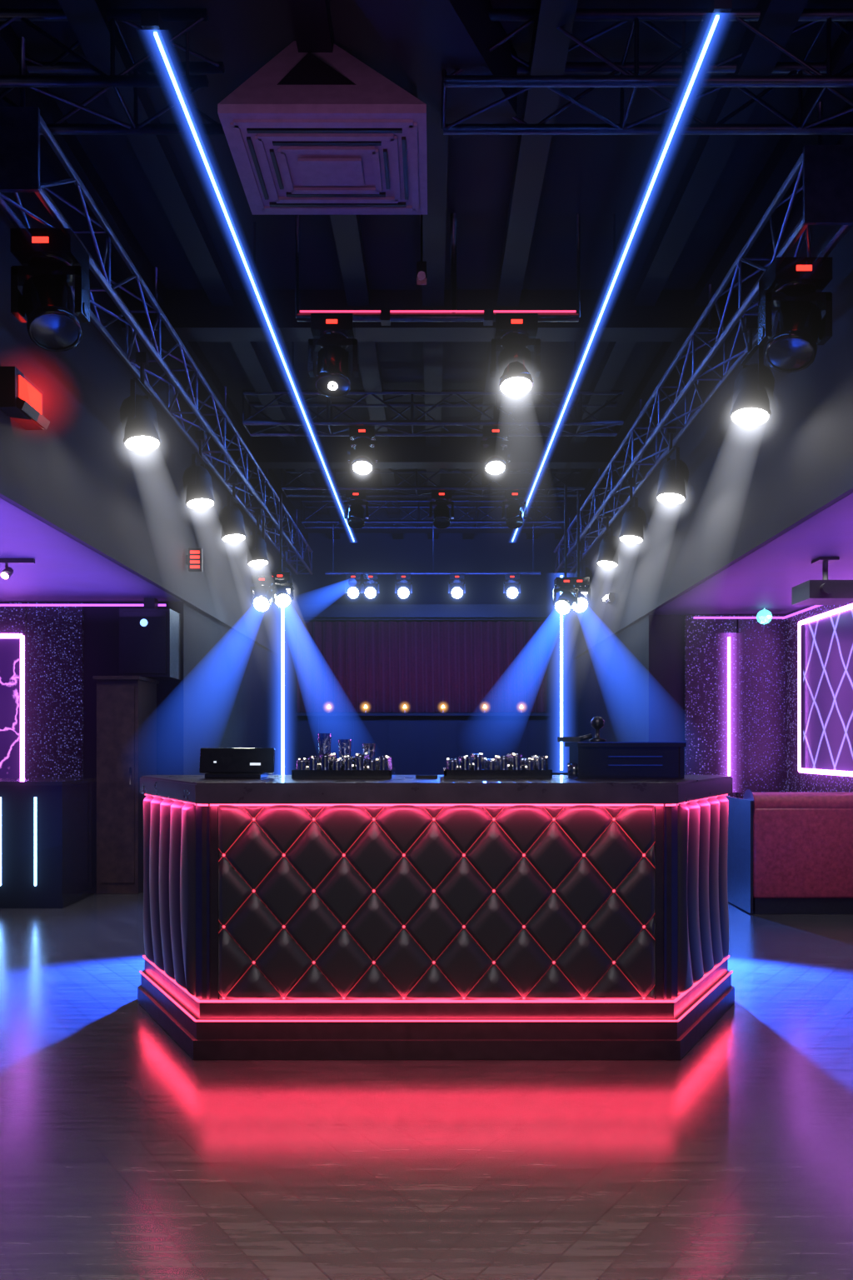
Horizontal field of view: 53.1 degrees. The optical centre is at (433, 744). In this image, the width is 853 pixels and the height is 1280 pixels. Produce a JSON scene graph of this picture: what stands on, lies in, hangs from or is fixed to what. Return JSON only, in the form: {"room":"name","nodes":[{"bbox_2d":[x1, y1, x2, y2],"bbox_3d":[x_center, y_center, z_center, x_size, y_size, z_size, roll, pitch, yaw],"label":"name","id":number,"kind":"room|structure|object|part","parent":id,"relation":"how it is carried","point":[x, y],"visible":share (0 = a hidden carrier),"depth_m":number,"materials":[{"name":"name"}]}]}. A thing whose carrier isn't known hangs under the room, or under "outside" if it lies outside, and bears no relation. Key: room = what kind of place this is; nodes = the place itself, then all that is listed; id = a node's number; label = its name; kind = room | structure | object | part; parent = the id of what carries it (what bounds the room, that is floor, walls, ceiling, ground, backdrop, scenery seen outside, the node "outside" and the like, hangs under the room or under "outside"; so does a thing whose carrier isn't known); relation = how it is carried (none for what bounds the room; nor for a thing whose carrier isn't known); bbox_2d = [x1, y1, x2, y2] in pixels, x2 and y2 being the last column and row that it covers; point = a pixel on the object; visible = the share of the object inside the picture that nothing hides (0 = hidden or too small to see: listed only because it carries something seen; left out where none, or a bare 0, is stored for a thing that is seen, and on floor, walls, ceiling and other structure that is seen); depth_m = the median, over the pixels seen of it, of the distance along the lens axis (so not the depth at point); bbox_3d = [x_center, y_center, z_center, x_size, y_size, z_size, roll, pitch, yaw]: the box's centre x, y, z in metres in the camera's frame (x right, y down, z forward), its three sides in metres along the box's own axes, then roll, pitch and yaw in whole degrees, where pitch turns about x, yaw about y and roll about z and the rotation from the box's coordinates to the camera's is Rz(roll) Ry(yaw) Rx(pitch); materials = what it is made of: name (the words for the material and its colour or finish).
{"room":"nightclub","nodes":[
{"label":"nightclub","id":0,"kind":"room"},
{"bbox_2d":[0,602,83,778],"bbox_3d":[-4.050,-0.030,8.085,1.460,2.620,0.030,0,0,0],"label":"wall","id":1,"kind":"structure","parent":0,"point":[55,634],"depth_m":8.07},
{"bbox_2d":[0,638,19,778],"bbox_3d":[-4.285,-0.260,8.063,0.790,1.480,0.010,0,0,0],"label":"art","id":2,"kind":"object","parent":1,"relation":"attached to","point":[9,647],"depth_m":8.06,"materials":[{"name":"stone"}]},
{"bbox_2d":[0,632,27,778],"bbox_3d":[-4.285,-0.260,8.056,0.890,1.580,0.077,0,0,0],"label":"panel","id":3,"kind":"object","parent":1,"relation":"attached to","point":[13,647],"visible":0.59,"depth_m":8.06,"materials":[{"name":"glass"}]},
{"bbox_2d":[0,497,183,602],"bbox_3d":[-3.585,-1.358,2.550,2.430,0.020,11.100,0,0,0],"label":"soffit","id":4,"kind":"structure","parent":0,"point":[64,569],"depth_m":6.68,"materials":[{"name":"paint"}]},
{"bbox_2d":[0,558,34,579],"bbox_3d":[-3.400,-1.270,6.206,1.000,0.150,0.102,0,0,0],"label":"track","id":5,"kind":"object","parent":4,"relation":"attached to","point":[7,572],"visible":1,"depth_m":6.19,"materials":[{"name":"black metal"}]},
{"bbox_2d":[26,601,281,880],"bbox_3d":[-4.285,-0.035,10.800,3.830,2.670,5.400,0,0,0],"label":"wall","id":6,"kind":"structure","parent":0,"point":[228,693],"depth_m":8.65,"materials":[{"name":"paint"}]},
{"bbox_2d":[119,598,181,679],"bbox_3d":[-2.620,-0.990,7.911,0.460,0.760,0.379,0,0,0],"label":"speaker","id":7,"kind":"object","parent":6,"relation":"attached to","point":[150,637],"visible":0.94,"depth_m":7.73},
{"bbox_2d":[0,604,822,619],"bbox_3d":[-0.500,-1.310,5.450,8.300,0.020,6.900,0,0,0],"label":"led","id":8,"kind":"object","parent":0,"point":[1,605],"depth_m":8.04,"materials":[{"name":"plastic"}]},
{"bbox_2d":[287,604,556,622],"bbox_3d":[-0.175,-2.055,13.405,4.210,0.250,0.190,0,0,0],"label":"beam","id":9,"kind":"structure","parent":0,"point":[432,612],"depth_m":13.31,"materials":[{"name":"metal"}]},
{"bbox_2d":[0,880,852,1279],"bbox_3d":[0.000,1.350,5.250,12.400,0.100,16.900,0,0,0],"label":"floor","id":10,"kind":"structure","parent":0,"point":[125,1155],"depth_m":2.81,"materials":[{"name":"brown wood"}]},
{"bbox_2d":[0,778,95,908],"bbox_3d":[-3.520,0.797,7.050,1.200,1.005,0.660,0,0,0],"label":"counter","id":11,"kind":"object","parent":10,"relation":"on","point":[46,824],"visible":1,"depth_m":6.76,"materials":[{"name":"black"}]},
{"bbox_2d":[93,675,159,894],"bbox_3d":[-2.740,0.354,7.640,0.400,1.888,0.540,0,0,0],"label":"tall cabinet","id":12,"kind":"object","parent":10,"relation":"on","point":[127,705],"visible":0.97,"depth_m":7.39,"materials":[{"name":"brown wood"}]},
{"bbox_2d":[281,608,284,774],"bbox_3d":[-1.875,-0.231,10.512,0.378,3.058,0.322,0,0,-31],"label":"tube","id":13,"kind":"object","parent":10,"relation":"on","point":[282,609],"visible":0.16,"depth_m":10.49,"materials":[{"name":"white plastic"}]},
{"bbox_2d":[137,775,734,1059],"bbox_3d":[0.015,0.729,3.975,3.000,1.138,0.930,0,0,0],"label":"bar","id":14,"kind":"object","parent":10,"relation":"on","point":[401,917],"visible":1,"depth_m":3.54,"materials":[{"name":"black leather"}]},
{"bbox_2d":[143,795,195,996],"bbox_3d":[-1.209,0.657,3.921,0.437,0.819,0.653,0,0,0],"label":"panel","id":15,"kind":"object","parent":14,"relation":"on","point":[169,821],"depth_m":3.81,"materials":[{"name":"black leather"}]},
{"bbox_2d":[199,748,274,778],"bbox_3d":[-0.930,0.088,4.050,0.350,0.141,0.200,0,0,0],"label":"terminal","id":16,"kind":"object","parent":14,"relation":"on","point":[214,762],"visible":1,"depth_m":4.03,"materials":[{"name":"black plastic"}]},
{"bbox_2d":[291,733,395,779],"bbox_3d":[-0.420,0.052,4.102,0.460,0.213,0.364,0,0,0],"label":"glass tray","id":17,"kind":"object","parent":14,"relation":"on","point":[327,765],"visible":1,"depth_m":3.94,"materials":[{"name":"clear glass"}]},
{"bbox_2d":[140,775,732,803],"bbox_3d":[0.015,0.203,3.980,2.980,0.085,0.920,0,0,0],"label":"countertop","id":18,"kind":"structure","parent":14,"relation":"on","point":[189,788],"depth_m":3.52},
{"bbox_2d":[218,803,654,999],"bbox_3d":[0.015,0.657,3.541,1.820,0.819,0.030,0,0,0],"label":"panel","id":19,"kind":"object","parent":14,"relation":"on","point":[317,901],"depth_m":3.53,"materials":[{"name":"black leather"}]},
{"bbox_2d":[443,753,552,778],"bbox_3d":[0.300,0.102,4.120,0.500,0.115,0.360,0,0,0],"label":"glass tray","id":20,"kind":"object","parent":14,"relation":"on","point":[512,766],"visible":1,"depth_m":3.96,"materials":[{"name":"clear glass"}]},
{"bbox_2d":[557,715,686,778],"bbox_3d":[0.887,0.011,4.118,0.555,0.295,0.384,0,0,0],"label":"flight case","id":21,"kind":"object","parent":14,"relation":"on","point":[597,757],"visible":1,"depth_m":3.95,"materials":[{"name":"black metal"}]},
{"bbox_3d":[0.915,0.044,3.936,0.500,0.109,0.019,0,0,0],"label":"trim","id":22,"kind":"part","parent":21,"relation":"part of","materials":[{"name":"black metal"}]},
{"bbox_2d":[677,795,729,995],"bbox_3d":[1.239,0.657,3.921,0.437,0.819,0.653,0,0,0],"label":"panel","id":23,"kind":"object","parent":14,"relation":"on","point":[702,820],"depth_m":3.83,"materials":[{"name":"black leather"}]},
{"bbox_2d":[560,575,563,774],"bbox_3d":[1.555,-0.401,10.512,0.378,3.398,0.322,0,0,-31],"label":"tube","id":24,"kind":"object","parent":10,"relation":"on","point":[561,576],"visible":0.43,"depth_m":10.49,"materials":[{"name":"white plastic"}]},
{"bbox_2d":[725,789,852,914],"bbox_3d":[3.049,0.823,6.927,1.262,0.950,0.906,0,0,0],"label":"sofa","id":25,"kind":"object","parent":10,"relation":"on","point":[788,852],"visible":0.85,"depth_m":6.50,"materials":[{"name":"fabric"}]},
{"bbox_3d":[-0.060,0.950,12.500,4.580,0.701,1.980,0,0,0],"label":"stage platform","id":26,"kind":"object","parent":10,"relation":"on","visible":0},
{"bbox_2d":[294,705,550,774],"bbox_3d":[-0.155,-0.022,12.600,3.690,1.236,0.600,0,0,0],"label":"stage","id":27,"kind":"object","parent":26,"relation":"on","point":[417,743],"visible":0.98,"depth_m":12.37,"materials":[{"name":"paint"}]},
{"bbox_2d":[326,705,524,713],"bbox_3d":[-0.116,-0.540,12.443,3.009,0.200,0.085,0,0,0],"label":"lights","id":28,"kind":"object","parent":27,"relation":"on","point":[328,707],"depth_m":12.43,"materials":[{"name":"metal"}]},
{"bbox_2d":[0,0,852,614],"bbox_3d":[-0.101,-1.416,7.676,4.706,3.868,10.449,0,0,0],"label":"lighting truss","id":29,"kind":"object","parent":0,"point":[307,133],"depth_m":4.36,"materials":[{"name":"black metal"}]},
{"bbox_2d":[217,40,427,214],"bbox_3d":[-0.490,-3.042,4.120,0.920,0.576,0.720,0,0,0],"label":"ceiling vent","id":30,"kind":"object","parent":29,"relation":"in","point":[307,133],"depth_m":3.93,"materials":[{"name":"white plastic"}]},
{"bbox_2d":[0,119,852,659],"bbox_3d":[0.000,-2.350,5.250,12.400,2.000,16.500,0,0,0],"label":"wall","id":31,"kind":"structure","parent":0,"point":[82,461],"depth_m":6.30,"materials":[{"name":"paint"}]},
{"bbox_2d":[0,366,49,429],"bbox_3d":[-2.240,-1.950,4.800,0.521,0.525,0.340,0,0,0],"label":"sconce","id":32,"kind":"object","parent":31,"relation":"attached to","point":[21,399],"visible":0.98,"depth_m":4.71,"materials":[{"name":"black plastic"}]},
{"bbox_2d":[185,548,202,571],"bbox_3d":[-2.294,-1.770,8.200,0.148,0.220,0.060,0,0,0],"label":"wall light","id":33,"kind":"object","parent":31,"relation":"attached to","point":[194,558],"visible":1,"depth_m":8.18,"materials":[{"name":"red plastic"}]},
{"bbox_2d":[603,592,614,603],"bbox_3d":[2.198,-1.830,10.693,0.105,0.100,0.235,0,0,0],"label":"light","id":34,"kind":"object","parent":31,"relation":"attached to","point":[610,597],"visible":1,"depth_m":10.59,"materials":[{"name":"white plastic"}]},
{"bbox_2d":[756,608,772,624],"bbox_3d":[3.280,-1.265,8.450,0.143,0.160,0.150,0,0,0],"label":"ball","id":35,"kind":"object","parent":31,"relation":"attached to","point":[764,617],"visible":1,"depth_m":8.40,"materials":[{"name":"teal glass"}]},
{"bbox_2d":[0,0,852,511],"bbox_3d":[0.000,-3.400,5.250,12.400,0.100,16.900,0,0,0],"label":"ceiling","id":36,"kind":"structure","parent":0,"point":[596,177],"depth_m":5.30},
{"bbox_2d":[0,0,852,539],"bbox_3d":[0.000,-3.210,5.250,4.600,0.280,16.400,0,0,0],"label":"ceiling beams","id":37,"kind":"structure","parent":36,"relation":"attached to","point":[217,312],"depth_m":6.14,"materials":[{"name":"black metal"}]},
{"bbox_2d":[283,533,575,774],"bbox_3d":[0.000,-1.025,13.600,12.400,4.650,0.200,0,0,0],"label":"wall","id":38,"kind":"structure","parent":0,"point":[370,552],"depth_m":13.50,"materials":[{"name":"paint"}]},
{"bbox_2d":[297,620,547,712],"bbox_3d":[-0.175,-1.210,13.360,3.910,1.420,0.114,0,0,0],"label":"curtain backdrop","id":39,"kind":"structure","parent":38,"relation":"attached to","point":[347,667],"depth_m":13.36,"materials":[{"name":"purple fabric"}]},
{"bbox_2d":[575,615,738,797],"bbox_3d":[4.225,-0.035,11.200,3.950,2.670,4.600,0,0,0],"label":"wall","id":40,"kind":"structure","parent":0,"point":[634,680],"depth_m":9.35,"materials":[{"name":"paint"}]},
{"bbox_2d":[685,615,786,799],"bbox_3d":[3.160,-0.030,8.885,1.070,2.620,0.030,0,0,0],"label":"wall","id":41,"kind":"structure","parent":0,"point":[762,648],"depth_m":8.87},
{"bbox_2d":[726,635,731,777],"bbox_3d":[3.070,-0.325,8.845,0.320,1.650,0.050,0,0,0],"label":"sconce","id":42,"kind":"object","parent":41,"relation":"attached to","point":[728,637],"visible":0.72,"depth_m":8.86,"materials":[{"name":"pink plastic"}]},
{"bbox_2d":[649,492,852,614],"bbox_3d":[2.975,-1.358,2.950,1.450,0.020,11.900,0,0,0],"label":"soffit","id":43,"kind":"structure","parent":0,"point":[766,578],"depth_m":6.68,"materials":[{"name":"paint"}]},
{"bbox_2d":[792,556,852,604],"bbox_3d":[2.850,-1.190,6.175,0.360,0.310,0.350,0,0,0],"label":"projector","id":44,"kind":"object","parent":43,"relation":"attached to","point":[824,592],"visible":1,"depth_m":6.07,"materials":[{"name":"black plastic"}]},
{"bbox_2d":[786,600,852,792],"bbox_3d":[3.685,-0.030,6.430,0.030,2.620,4.860,0,0,0],"label":"wall","id":45,"kind":"structure","parent":0,"point":[796,782],"depth_m":8.65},
{"bbox_2d":[798,603,852,777],"bbox_3d":[3.656,-0.470,7.685,0.077,1.520,1.610,0,0,0],"label":"panel","id":46,"kind":"object","parent":45,"relation":"attached to","point":[826,639],"visible":1,"depth_m":7.93,"materials":[{"name":"glass"}]}
]}

